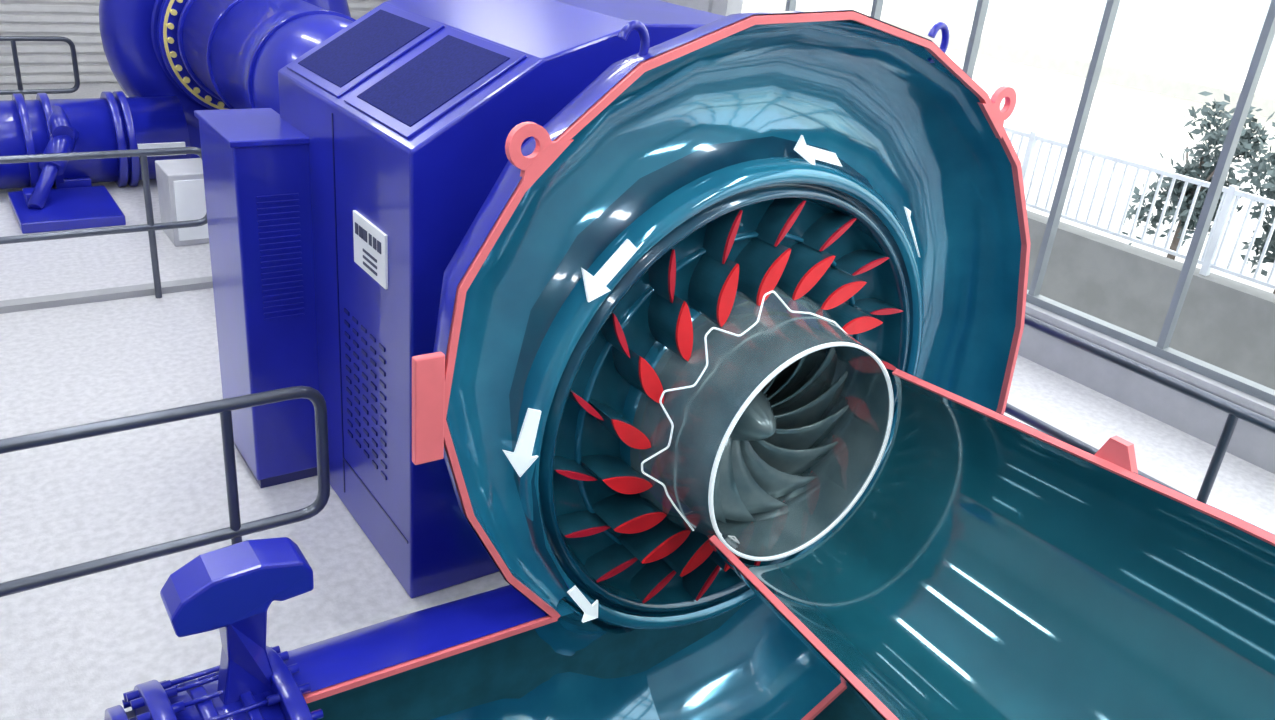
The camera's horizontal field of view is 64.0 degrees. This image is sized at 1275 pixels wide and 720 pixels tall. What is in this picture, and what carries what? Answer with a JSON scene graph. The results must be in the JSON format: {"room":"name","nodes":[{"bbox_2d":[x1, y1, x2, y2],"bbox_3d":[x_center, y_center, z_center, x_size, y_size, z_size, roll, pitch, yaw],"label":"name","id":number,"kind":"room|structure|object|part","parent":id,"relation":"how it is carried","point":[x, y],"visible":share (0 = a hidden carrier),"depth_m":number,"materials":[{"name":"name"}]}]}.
{"room":"power station hall","nodes":[
{"label":"power station hall","id":0,"kind":"room"},
{"bbox_2d":[0,0,388,84],"bbox_3d":[-9.037,-6.351,11.686,14.400,6.700,0.240,-11,30,-33],"label":"wall","id":1,"kind":"structure","parent":0,"point":[40,62],"depth_m":13.64,"materials":[{"name":"white paint"}]},
{"bbox_2d":[0,83,1274,719],"bbox_3d":[-3.386,0.738,5.336,14.000,0.200,21.000,-11,30,-33],"label":"floor","id":2,"kind":"structure","parent":0,"point":[71,649],"depth_m":5.56,"materials":[{"name":"concrete"}]},
{"bbox_2d":[0,36,79,99],"bbox_3d":[-8.398,-2.502,9.679,5.576,1.126,0.052,-11,30,-33],"label":"guard railing","id":3,"kind":"object","parent":2,"relation":"on","point":[12,39],"visible":0.9,"depth_m":10.86,"materials":[{"name":"metal"}]},
{"bbox_2d":[0,147,206,297],"bbox_3d":[-5.545,-0.576,6.121,5.746,1.126,0.052,-11,30,-33],"label":"guard railing","id":4,"kind":"object","parent":2,"relation":"on","point":[150,226],"visible":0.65,"depth_m":7.25,"materials":[{"name":"metal"}]},
{"bbox_2d":[0,276,212,313],"bbox_3d":[-6.893,0.115,5.617,8.750,0.050,0.120,-11,30,-33],"label":"trim","id":5,"kind":"structure","parent":2,"relation":"on","point":[65,299],"depth_m":7.52,"materials":[{"name":"white paint"}]},
{"bbox_2d":[0,386,329,596],"bbox_3d":[-3.506,1.036,3.070,5.236,1.126,0.052,-11,30,-33],"label":"guard railing","id":6,"kind":"object","parent":2,"relation":"on","point":[236,530],"visible":0.88,"depth_m":4.08,"materials":[{"name":"metal"}]},
{"bbox_2d":[0,0,355,233],"bbox_3d":[-4.679,-2.122,7.914,6.840,2.670,5.850,-11,30,-33],"label":"turbine","id":7,"kind":"object","parent":2,"relation":"on","point":[171,59],"visible":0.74,"depth_m":9.46,"materials":[{"name":"blue paint"}]},
{"bbox_3d":[-4.617,-2.039,9.875,0.450,0.120,0.030,-12,30,-33],"label":"label plate","id":8,"kind":"part","parent":7,"relation":"part of","materials":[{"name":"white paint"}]},
{"bbox_2d":[155,158,208,245],"bbox_3d":[-3.857,-1.375,8.840,0.450,0.620,0.512,-11,30,-33],"label":"box","id":9,"kind":"object","parent":2,"relation":"on","point":[180,182],"visible":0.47,"depth_m":8.62,"materials":[{"name":"white paint"}]},
{"bbox_3d":[-3.719,-1.280,8.662,0.370,0.520,0.022,-12,30,-33],"label":"cabinet door","id":10,"kind":"part","parent":9,"relation":"part of","materials":[{"name":"white paint"}]},
{"bbox_2d":[194,0,725,597],"bbox_3d":[-0.639,-0.714,5.735,3.085,2.600,2.370,-11,30,-33],"label":"housing","id":11,"kind":"object","parent":2,"relation":"on","point":[336,219],"visible":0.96,"depth_m":4.72,"materials":[{"name":"blue paint"}]},
{"bbox_3d":[-1.897,-1.149,5.021,0.385,0.030,0.675,-12,30,-33],"label":"terminal box lid","id":12,"kind":"part","parent":11,"relation":"part of","materials":[{"name":"blue paint"}]},
{"bbox_3d":[-1.314,-1.493,4.876,0.513,0.317,0.718,-12,30,-33],"label":"roof hatch frame","id":13,"kind":"part","parent":11,"relation":"part of","materials":[{"name":"blue paint"}]},
{"bbox_2d":[355,222,380,275],"bbox_3d":[-1.166,-0.475,4.420,0.007,0.165,0.300,-12,30,-33],"label":"print","id":14,"kind":"object","parent":11,"relation":"attached to","point":[367,243],"depth_m":4.42},
{"bbox_3d":[-0.868,-1.182,4.298,0.513,0.317,0.701,-12,30,-33],"label":"roof hatch frame","id":15,"kind":"part","parent":11,"relation":"part of","materials":[{"name":"blue paint"}]},
{"bbox_2d":[1005,314,1274,502],"bbox_3d":[2.077,0.203,6.109,0.056,1.128,10.400,-11,30,-33],"label":"guard railing","id":16,"kind":"object","parent":2,"relation":"on","point":[1235,412],"visible":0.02,"depth_m":5.19,"materials":[{"name":"metal"}]},
{"bbox_2d":[813,688,877,719],"bbox_3d":[0.106,4.497,1.542,8.750,0.200,8.600,-11,30,-33],"label":"floor","id":17,"kind":"structure","parent":0,"point":[846,706],"depth_m":6.49,"materials":[{"name":"teal metal"}]},
{"bbox_2d":[104,9,1274,719],"bbox_3d":[-0.382,1.659,2.240,8.258,4.263,5.110,-11,30,-33],"label":"turbine","id":18,"kind":"object","parent":17,"relation":"on","point":[741,321],"depth_m":4.20,"materials":[{"name":"teal paint"}]},
{"bbox_3d":[-1.403,0.951,3.618,0.473,0.610,0.188,-11,30,-33],"label":"pipe support bracket","id":19,"kind":"part","parent":18,"relation":"part of","materials":[{"name":"blue metal"}]},
{"bbox_2d":[307,601,744,719],"bbox_3d":[0.174,3.818,1.230,8.950,1.300,8.600,-11,30,-33],"label":"pipe","id":20,"kind":"object","parent":18,"relation":"attached to","point":[513,666],"depth_m":5.10,"materials":[{"name":"teal metal"}]},
{"bbox_2d":[659,0,1274,473],"bbox_3d":[2.739,-3.387,7.845,0.300,6.700,21.000,-11,30,-33],"label":"wall","id":21,"kind":"structure","parent":0,"point":[1253,444],"depth_m":7.38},
{"bbox_2d":[785,0,1274,404],"bbox_3d":[4.803,-2.003,5.137,0.100,5.570,13.250,-11,30,-33],"label":"window","id":22,"kind":"structure","parent":21,"relation":"in","point":[1161,348],"depth_m":7.24,"materials":[{"name":"grey metal"}]},
{"label":"outside","id":23,"kind":"structure","parent":0,"visible":0},
{"bbox_2d":[987,93,1274,292],"bbox_3d":[13.451,-4.701,21.591,32.800,0.200,60.000,-11,30,-33],"label":"ground","id":24,"kind":"structure","parent":23,"point":[1145,148],"depth_m":16.27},
{"bbox_2d":[741,0,1274,159],"bbox_3d":[16.192,-6.801,15.709,6.000,9.000,60.000,-11,30,-33],"label":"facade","id":25,"kind":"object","parent":24,"relation":"on","point":[1149,35],"visible":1,"depth_m":20.66,"materials":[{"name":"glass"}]},
{"bbox_2d":[743,0,1274,118],"bbox_3d":[13.497,-5.234,14.472,0.300,5.100,60.000,-11,30,-33],"label":"ledges","id":26,"kind":"object","parent":25,"relation":"attached to","point":[1160,84],"depth_m":20.74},
{"bbox_2d":[934,0,1274,65],"bbox_3d":[14.188,-3.925,14.062,0.050,1.600,55.600,-11,30,-33],"label":"windows","id":27,"kind":"structure","parent":25,"relation":"in","point":[1225,29],"depth_m":18.88,"materials":[{"name":"glass"}]},
{"bbox_2d":[1003,126,1274,389],"bbox_3d":[3.043,-2.115,11.513,0.250,1.600,35.000,-11,30,-33],"label":"fence","id":28,"kind":"object","parent":24,"relation":"on","point":[1225,323],"visible":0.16,"depth_m":9.24,"materials":[{"name":"white metal"}]},
{"bbox_2d":[1122,91,1274,259],"bbox_3d":[6.001,-1.850,11.041,1.268,2.058,1.186,-11,30,-33],"label":"tree","id":29,"kind":"object","parent":24,"relation":"on","point":[1245,145],"visible":0.59,"depth_m":10.78,"materials":[{"name":"green plant"}]},
{"bbox_2d":[1227,137,1274,293],"bbox_3d":[6.722,-1.401,10.326,1.433,1.972,1.826,23,30,33],"label":"tree","id":30,"kind":"object","parent":24,"relation":"on","point":[1260,166],"visible":0.77,"depth_m":10.40,"materials":[{"name":"green plant"}]}
]}

